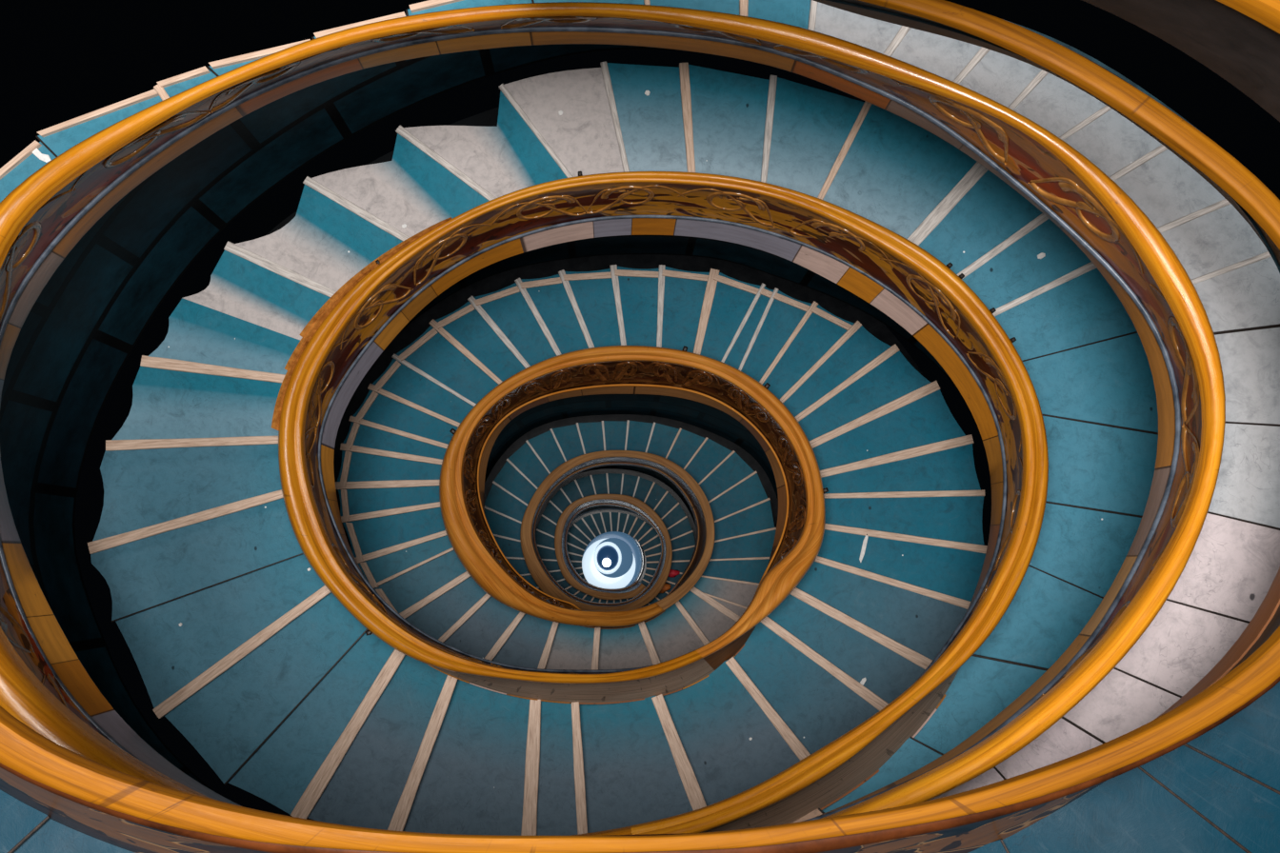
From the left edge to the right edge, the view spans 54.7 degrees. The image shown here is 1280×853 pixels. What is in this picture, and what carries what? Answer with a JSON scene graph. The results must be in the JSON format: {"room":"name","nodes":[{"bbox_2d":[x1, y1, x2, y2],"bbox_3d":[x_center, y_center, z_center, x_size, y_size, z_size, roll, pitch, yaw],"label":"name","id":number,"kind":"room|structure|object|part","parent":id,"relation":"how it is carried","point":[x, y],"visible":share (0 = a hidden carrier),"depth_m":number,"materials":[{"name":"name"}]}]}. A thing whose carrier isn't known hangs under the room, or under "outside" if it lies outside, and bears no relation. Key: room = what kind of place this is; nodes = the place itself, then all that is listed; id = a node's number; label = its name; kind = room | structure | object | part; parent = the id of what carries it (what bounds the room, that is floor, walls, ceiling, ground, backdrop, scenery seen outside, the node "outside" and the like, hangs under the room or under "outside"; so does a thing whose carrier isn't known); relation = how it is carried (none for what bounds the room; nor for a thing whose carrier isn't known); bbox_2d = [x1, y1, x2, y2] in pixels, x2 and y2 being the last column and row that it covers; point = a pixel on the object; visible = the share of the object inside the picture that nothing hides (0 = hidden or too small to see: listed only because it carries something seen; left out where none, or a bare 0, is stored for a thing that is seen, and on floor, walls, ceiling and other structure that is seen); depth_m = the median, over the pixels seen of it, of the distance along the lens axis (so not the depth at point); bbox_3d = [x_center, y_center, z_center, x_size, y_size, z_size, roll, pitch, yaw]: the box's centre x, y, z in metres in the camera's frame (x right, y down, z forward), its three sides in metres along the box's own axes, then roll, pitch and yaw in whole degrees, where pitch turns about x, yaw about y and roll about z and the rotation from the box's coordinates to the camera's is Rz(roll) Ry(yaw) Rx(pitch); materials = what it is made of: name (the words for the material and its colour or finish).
{"room":"spiral staircase","nodes":[
{"label":"spiral staircase","id":0,"kind":"room"},
{"bbox_2d":[0,43,959,794],"bbox_3d":[-0.446,1.049,17.363,10.643,18.983,8.284,0,84,-1],"label":"wall","id":1,"kind":"structure","parent":0,"point":[78,335],"depth_m":11.44,"materials":[{"name":"black paint"}]},
{"bbox_2d":[87,61,1158,836],"bbox_3d":[-0.317,0.492,11.726,9.668,4.956,7.441,0,84,-1],"label":"flight","id":2,"kind":"object","parent":1,"relation":"attached to","point":[288,698],"visible":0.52,"depth_m":11.54,"materials":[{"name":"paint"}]},
{"bbox_2d":[0,0,1279,800],"bbox_3d":[-0.495,0.197,8.186,9.332,3.295,6.363,0,84,-1],"label":"flight","id":3,"kind":"object","parent":2,"relation":"on","point":[1233,563],"visible":0.36,"depth_m":7.40,"materials":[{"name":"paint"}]},
{"bbox_2d":[32,148,51,162],"bbox_3d":[-4.029,-1.826,8.314,0.170,0.012,0.058,33,84,2],"label":"flake","id":4,"kind":"object","parent":3,"relation":"on","point":[46,158],"visible":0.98,"depth_m":8.31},
{"bbox_2d":[0,1,1225,836],"bbox_3d":[-0.611,0.168,7.381,7.632,3.818,5.789,0,84,-1],"label":"balustrade","id":5,"kind":"object","parent":3,"relation":"on","point":[44,685],"visible":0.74,"depth_m":7.15,"materials":[{"name":"gold metal"}]},
{"bbox_2d":[271,171,1048,835],"bbox_3d":[-0.030,0.728,10.717,6.124,5.317,5.368,0,84,-1],"label":"balustrade","id":6,"kind":"object","parent":2,"relation":"on","point":[339,345],"visible":1,"depth_m":10.32,"materials":[{"name":"gold metal"}]},
{"bbox_3d":[0.042,0.392,11.054,5.511,4.151,4.747,33,84,2],"label":"moulding","id":7,"kind":"part","parent":6,"relation":"part of","materials":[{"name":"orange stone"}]},
{"bbox_3d":[0.032,0.449,10.764,5.772,5.228,5.003,33,84,2],"label":"carved panel","id":8,"kind":"part","parent":6,"relation":"part of","materials":[{"name":"brown wood"}]},
{"bbox_2d":[1037,252,1045,259],"bbox_3d":[3.437,-1.463,10.602,0.081,0.012,0.046,-29,85,-4],"label":"flake","id":9,"kind":"object","parent":2,"relation":"on","point":[1041,255],"visible":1,"depth_m":10.60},
{"bbox_2d":[484,420,776,662],"bbox_3d":[-0.338,1.925,20.256,4.760,5.087,3.965,0,84,-1],"label":"flight","id":10,"kind":"object","parent":1,"relation":"attached to","point":[736,496],"visible":0.45,"depth_m":19.33,"materials":[{"name":"paint"}]},
{"bbox_2d":[520,450,715,611],"bbox_3d":[-0.434,1.765,19.735,2.939,5.657,2.608,0,84,-1],"label":"balustrade","id":11,"kind":"object","parent":10,"relation":"on","point":[695,497],"visible":0.94,"depth_m":19.25,"materials":[{"name":"paint"}]},
{"bbox_2d":[335,264,987,703],"bbox_3d":[-0.017,0.825,16.024,7.923,4.952,5.654,0,84,-1],"label":"flight","id":12,"kind":"object","parent":1,"relation":"attached to","point":[896,467],"visible":0.67,"depth_m":14.99,"materials":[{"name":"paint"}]},
{"bbox_2d":[439,345,825,670],"bbox_3d":[-0.260,0.998,15.157,4.307,6.102,3.582,0,84,-1],"label":"balustrade","id":13,"kind":"object","parent":12,"relation":"on","point":[610,370],"visible":1,"depth_m":14.44,"materials":[{"name":"paint"}]},
{"bbox_3d":[-0.203,1.098,15.477,3.699,4.895,3.088,0,84,-1],"label":"moulding","id":14,"kind":"part","parent":13,"relation":"part of","materials":[{"name":"orange wood"}]},
{"bbox_3d":[-0.236,1.032,15.181,4.109,5.989,3.502,0,84,-1],"label":"carved panel","id":15,"kind":"part","parent":13,"relation":"part of","materials":[{"name":"paint"}]},
{"bbox_2d":[860,678,866,685],"bbox_3d":[2.428,2.780,13.478,0.046,0.012,0.111,34,84,3],"label":"flake","id":16,"kind":"object","parent":12,"relation":"on","point":[863,681],"visible":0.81,"depth_m":13.47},
{"bbox_2d":[859,534,868,562],"bbox_3d":[2.513,1.357,13.888,0.047,0.012,0.360,14,84,0],"label":"stick","id":17,"kind":"object","parent":12,"relation":"on","point":[864,546],"visible":1,"depth_m":13.88,"materials":[{"name":"white paint"}]},
{"bbox_2d":[581,531,644,588],"bbox_3d":[-0.656,2.890,26.651,1.531,0.330,1.531,0,84,-1],"label":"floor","id":18,"kind":"structure","parent":0,"point":[612,559],"depth_m":26.64,"materials":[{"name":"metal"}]},
{"bbox_3d":[-0.714,2.919,26.546,0.199,0.130,0.199,0,84,-1],"label":"bulb","id":19,"kind":"part","parent":18,"relation":"part of","materials":[{"name":"white"}]},
{"bbox_2d":[333,254,923,582],"bbox_3d":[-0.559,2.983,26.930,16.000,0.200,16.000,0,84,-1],"label":"wall","id":20,"kind":"structure","parent":0,"point":[455,301],"depth_m":27.38,"materials":[{"name":"stone"}]},
{"bbox_2d":[566,512,660,586],"bbox_3d":[-0.552,2.813,25.393,2.249,1.754,2.153,0,84,-1],"label":"flight","id":21,"kind":"object","parent":20,"relation":"on","point":[586,530],"visible":0.52,"depth_m":25.28,"materials":[{"name":"paint"}]},
{"bbox_2d":[535,473,695,604],"bbox_3d":[-0.560,2.389,23.632,3.173,2.547,2.969,0,84,-1],"label":"flight","id":22,"kind":"object","parent":21,"relation":"on","point":[668,509],"visible":0.42,"depth_m":23.53,"materials":[{"name":"paint"}]},
{"bbox_2d":[554,494,672,599],"bbox_3d":[-0.519,2.260,23.047,2.126,3.346,1.944,0,84,-1],"label":"balustrade","id":23,"kind":"object","parent":22,"relation":"on","point":[569,572],"visible":1,"depth_m":22.82,"materials":[{"name":"paint"}]},
{"bbox_2d":[659,582,670,593],"bbox_3d":[0.381,2.913,22.371,0.356,0.084,0.206,0,84,-1],"label":"cloth","id":24,"kind":"object","parent":22,"relation":"on","point":[667,587],"visible":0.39,"depth_m":22.36,"materials":[{"name":"orange fabric"}]},
{"bbox_2d":[667,569,679,578],"bbox_3d":[0.595,2.686,22.645,0.267,0.063,0.154,0,84,-1],"label":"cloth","id":25,"kind":"object","parent":22,"relation":"on","point":[672,573],"visible":0.8,"depth_m":22.63,"materials":[{"name":"red fabric"}]},
{"bbox_2d":[0,681,1279,852],"bbox_3d":[0.556,1.529,5.373,7.429,0.958,2.545,-19,84,-3],"label":"flight","id":26,"kind":"object","parent":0,"point":[1218,791],"visible":0.74,"depth_m":5.31,"materials":[{"name":"paint"}]},
{"bbox_2d":[0,0,1279,852],"bbox_3d":[0.099,-0.246,5.018,6.284,1.688,4.555,0,84,-1],"label":"balustrade","id":27,"kind":"object","parent":26,"relation":"on","point":[84,795],"visible":1,"depth_m":4.56,"materials":[{"name":"paint"}]},
{"bbox_3d":[0.064,0.728,4.504,5.575,0.710,1.813,6,84,-1],"label":"moulding","id":28,"kind":"part","parent":27,"relation":"part of","materials":[{"name":"orange wood"}]},
{"bbox_3d":[0.098,-0.240,5.032,6.177,1.598,4.447,0,84,-1],"label":"panel","id":29,"kind":"part","parent":27,"relation":"part of","materials":[{"name":"brown wood"}]},
{"bbox_2d":[1081,0,1279,121],"bbox_3d":[1.830,-1.250,4.136,2.629,0.730,0.659,25,84,2],"label":"balustrade","id":30,"kind":"object","parent":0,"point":[1237,40],"visible":1,"depth_m":4.21,"materials":[{"name":"paint"}]},
{"bbox_3d":[1.757,-1.195,3.802,2.478,0.080,0.425,25,84,2],"label":"handrail","id":31,"kind":"part","parent":30,"relation":"part of","materials":[{"name":"orange wood"}]}
]}

